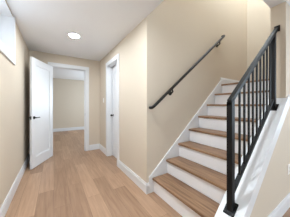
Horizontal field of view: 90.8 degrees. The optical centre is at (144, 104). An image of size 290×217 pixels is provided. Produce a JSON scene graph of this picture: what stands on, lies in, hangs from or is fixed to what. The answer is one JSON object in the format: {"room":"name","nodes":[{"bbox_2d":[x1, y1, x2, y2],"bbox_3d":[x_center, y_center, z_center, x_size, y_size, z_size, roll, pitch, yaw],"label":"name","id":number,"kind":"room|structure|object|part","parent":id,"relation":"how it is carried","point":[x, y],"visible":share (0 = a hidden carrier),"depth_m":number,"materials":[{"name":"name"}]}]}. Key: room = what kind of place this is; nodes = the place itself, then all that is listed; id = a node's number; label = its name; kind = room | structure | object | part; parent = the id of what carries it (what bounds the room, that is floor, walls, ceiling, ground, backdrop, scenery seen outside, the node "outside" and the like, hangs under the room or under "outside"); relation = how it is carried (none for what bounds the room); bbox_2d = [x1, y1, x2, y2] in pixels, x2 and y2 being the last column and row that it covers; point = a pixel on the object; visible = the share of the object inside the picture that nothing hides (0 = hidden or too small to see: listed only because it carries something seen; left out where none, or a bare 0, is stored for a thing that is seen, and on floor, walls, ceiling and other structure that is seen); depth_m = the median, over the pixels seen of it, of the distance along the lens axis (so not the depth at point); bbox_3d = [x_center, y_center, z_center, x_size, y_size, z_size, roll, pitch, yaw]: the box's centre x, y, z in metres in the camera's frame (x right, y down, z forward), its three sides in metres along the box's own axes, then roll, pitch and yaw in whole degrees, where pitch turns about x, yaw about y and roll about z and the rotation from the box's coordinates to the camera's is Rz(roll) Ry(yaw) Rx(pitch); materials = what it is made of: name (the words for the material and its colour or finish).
{"room":"basement hallway","nodes":[
{"label":"basement hallway","id":0,"kind":"room"},
{"bbox_2d":[0,0,28,207],"bbox_3d":[-0.737,-0.150,-0.043,0.350,2.740,7.620,0,0,-33],"label":"wall","id":1,"kind":"structure","parent":0,"point":[14,79],"depth_m":1.97,"materials":[{"name":"beige paint"}]},
{"bbox_2d":[0,0,15,64],"bbox_3d":[-1.469,-0.887,1.122,0.368,0.665,1.850,0,0,-33],"label":"window","id":2,"kind":"structure","parent":1,"relation":"attached to","point":[7,21],"depth_m":1.90,"materials":[{"name":"white glass"}]},
{"bbox_2d":[0,154,29,216],"bbox_3d":[-0.551,1.147,0.005,0.016,0.145,7.500,0,0,-33],"label":"baseboard","id":3,"kind":"structure","parent":1,"relation":"attached to","point":[9,197],"depth_m":1.90,"materials":[{"name":"white paint"}]},
{"bbox_2d":[53,78,83,128],"bbox_3d":[-2.799,-0.150,5.325,4.200,2.740,3.650,0,0,-33],"label":"wall","id":4,"kind":"structure","parent":0,"point":[68,95],"depth_m":6.81,"materials":[{"name":"beige paint"}]},
{"bbox_2d":[53,126,83,131],"bbox_3d":[-2.767,1.147,5.274,3.960,0.145,3.530,0,0,-33],"label":"baseboard","id":5,"kind":"structure","parent":4,"relation":"attached to","point":[70,128],"depth_m":6.78,"materials":[{"name":"white paint"}]},
{"bbox_2d":[53,68,83,80],"bbox_3d":[-2.799,-1.370,5.325,4.200,0.300,3.650,0,0,-33],"label":"ceiling","id":6,"kind":"structure","parent":0,"point":[58,73],"depth_m":5.72,"materials":[{"name":"paint"}]},
{"bbox_2d":[29,50,115,152],"bbox_3d":[-1.787,-0.150,3.735,4.200,2.740,0.120,0,0,-33],"label":"wall","id":7,"kind":"structure","parent":0,"point":[94,66],"depth_m":3.86,"materials":[{"name":"beige paint"}]},
{"bbox_2d":[29,57,52,169],"bbox_3d":[-2.174,0.150,3.037,0.142,2.115,0.735,0,0,-6],"label":"door","id":8,"kind":"structure","parent":7,"relation":"in","point":[41,73],"depth_m":2.95,"materials":[{"name":"white paint"}]},
{"bbox_3d":[-2.174,0.113,3.034,0.027,1.796,0.501,0,0,-6],"label":"panel","id":9,"kind":"part","parent":8,"relation":"part of","materials":[{"name":"white paint"}]},
{"bbox_2d":[29,144,98,154],"bbox_3d":[-1.915,1.147,3.573,1.550,0.145,0.016,0,0,-33],"label":"baseboard","id":10,"kind":"structure","parent":7,"relation":"attached to","point":[94,146],"depth_m":3.90,"materials":[{"name":"white paint"}]},
{"bbox_2d":[48,62,88,150],"bbox_3d":[-1.920,0.106,3.637,0.916,2.228,0.142,0,0,-33],"label":"trim","id":11,"kind":"structure","parent":7,"relation":"attached to","point":[54,65],"depth_m":3.79,"materials":[{"name":"white paint"}]},
{"bbox_2d":[100,22,141,178],"bbox_3d":[-0.634,-0.150,3.117,0.120,2.740,2.400,0,0,-33],"label":"wall","id":12,"kind":"structure","parent":0,"point":[129,49],"depth_m":2.42,"materials":[{"name":"beige paint"}]},
{"bbox_2d":[106,53,118,167],"bbox_3d":[-0.677,0.106,3.164,0.142,2.228,0.811,0,0,-33],"label":"trim","id":13,"kind":"structure","parent":12,"relation":"attached to","point":[114,61],"depth_m":3.41,"materials":[{"name":"white paint"}]},
{"bbox_2d":[110,65,116,157],"bbox_3d":[-0.639,0.150,3.189,0.107,2.115,0.619,0,0,-33],"label":"door","id":14,"kind":"structure","parent":12,"relation":"in","point":[114,69],"depth_m":3.35,"materials":[{"name":"white paint"}]},
{"bbox_3d":[-0.608,0.113,3.208,0.027,1.796,0.395,0,0,-33],"label":"panel","id":15,"kind":"part","parent":14,"relation":"part of","materials":[{"name":"white paint"}]},
{"bbox_2d":[99,144,146,193],"bbox_3d":[-0.623,1.147,2.973,0.016,0.145,2.416,0,0,-33],"label":"baseboard","id":16,"kind":"structure","parent":12,"relation":"attached to","point":[135,178],"depth_m":2.30,"materials":[{"name":"white paint"}]},
{"bbox_2d":[5,129,289,216],"bbox_3d":[0.302,1.280,2.783,6.700,0.120,11.270,0,0,-33],"label":"floor","id":17,"kind":"structure","parent":0,"point":[73,182],"depth_m":2.06,"materials":[{"name":"brown wood"}]},
{"bbox_2d":[149,78,268,216],"bbox_3d":[1.567,0.357,2.374,2.964,1.726,0.980,0,0,-33],"label":"staircase","id":18,"kind":"structure","parent":17,"relation":"on","point":[187,201],"depth_m":1.95,"materials":[{"name":"brown wood"}]},
{"bbox_2d":[6,0,289,60],"bbox_3d":[1.791,-1.370,1.497,5.570,0.300,7.500,0,0,-33],"label":"ceiling","id":19,"kind":"structure","parent":0,"point":[45,26],"depth_m":2.12,"materials":[{"name":"paint"}]},
{"bbox_2d":[68,33,79,37],"bbox_3d":[-1.241,-1.215,2.506,0.190,0.010,0.190,0,0,-33],"label":"recessed light","id":20,"kind":"object","parent":19,"relation":"in","point":[73,35],"visible":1,"depth_m":2.50,"materials":[{"name":"plastic"}]},
{"bbox_2d":[142,0,246,182],"bbox_3d":[1.308,-1.380,2.861,3.120,5.200,0.120,0,0,-33],"label":"wall","id":21,"kind":"structure","parent":0,"point":[176,34],"depth_m":2.35,"materials":[{"name":"beige paint"}]},
{"bbox_2d":[147,182,149,193],"bbox_3d":[0.077,1.147,1.996,0.126,0.145,0.016,0,0,-33],"label":"baseboard","id":22,"kind":"structure","parent":21,"relation":"attached to","point":[148,185],"depth_m":1.97,"materials":[{"name":"white paint"}]},
{"bbox_2d":[149,35,224,108],"bbox_3d":[0.843,-0.685,2.436,1.836,1.486,0.096,0,0,-33],"label":"wall handrail","id":23,"kind":"object","parent":21,"relation":"attached to","point":[168,92],"visible":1,"depth_m":2.23,"materials":[{"name":"black metal"}]},
{"bbox_2d":[220,77,238,83],"bbox_3d":[2.067,-0.496,2.692,1.780,0.145,0.980,0,0,-33],"label":"baseboard","id":24,"kind":"structure","parent":21,"relation":"attached to","point":[223,80],"depth_m":3.06,"materials":[{"name":"white paint"}]},
{"bbox_2d":[247,0,269,135],"bbox_3d":[2.906,-1.380,3.143,0.120,5.200,1.122,0,0,-33],"label":"wall","id":25,"kind":"structure","parent":0,"point":[258,11],"depth_m":3.41,"materials":[{"name":"beige paint"}]},
{"bbox_2d":[250,1,289,216],"bbox_3d":[1.829,-1.380,1.875,3.060,5.200,0.142,0,0,-33],"label":"wall","id":26,"kind":"structure","parent":0,"point":[279,14],"depth_m":1.68,"materials":[{"name":"beige paint"}]},
{"bbox_2d":[214,94,289,216],"bbox_3d":[1.104,0.547,1.412,1.380,1.346,0.180,0,0,-33],"label":"trim","id":27,"kind":"structure","parent":26,"relation":"attached to","point":[247,191],"depth_m":1.32,"materials":[{"name":"white paint"}]},
{"bbox_2d":[223,25,279,216],"bbox_3d":[1.138,-0.044,1.442,1.130,1.841,0.082,0,0,-33],"label":"stair railing","id":28,"kind":"object","parent":27,"relation":"on","point":[231,207],"visible":1,"depth_m":1.33,"materials":[{"name":"black metal"}]},
{"bbox_3d":[0.695,0.400,1.160,0.043,0.912,0.043,0,0,-33],"label":"newel post","id":29,"kind":"part","parent":28,"relation":"part of","materials":[{"name":"black metal"}]},
{"bbox_3d":[0.695,0.838,1.160,0.082,0.078,0.082,0,0,-33],"label":"plate","id":30,"kind":"part","parent":28,"relation":"part of","materials":[{"name":"black metal"}]},
{"bbox_3d":[1.141,-0.476,1.444,1.100,0.951,0.036,0,0,-33],"label":"rail","id":31,"kind":"part","parent":28,"relation":"part of","materials":[{"name":"black metal"}]},
{"bbox_3d":[1.098,0.332,1.417,0.912,0.807,0.028,0,0,-33],"label":"rail","id":32,"kind":"part","parent":28,"relation":"part of","materials":[{"name":"black metal"}]},
{"bbox_3d":[1.501,-0.397,1.673,0.043,0.884,0.043,0,0,-33],"label":"newel post","id":33,"kind":"part","parent":28,"relation":"part of","materials":[{"name":"black metal"}]},
{"bbox_2d":[268,192,289,216],"bbox_3d":[2.259,1.147,2.056,3.980,0.145,0.016,0,0,-33],"label":"baseboard","id":34,"kind":"structure","parent":26,"relation":"attached to","point":[279,211],"depth_m":1.57,"materials":[{"name":"white paint"}]}
]}

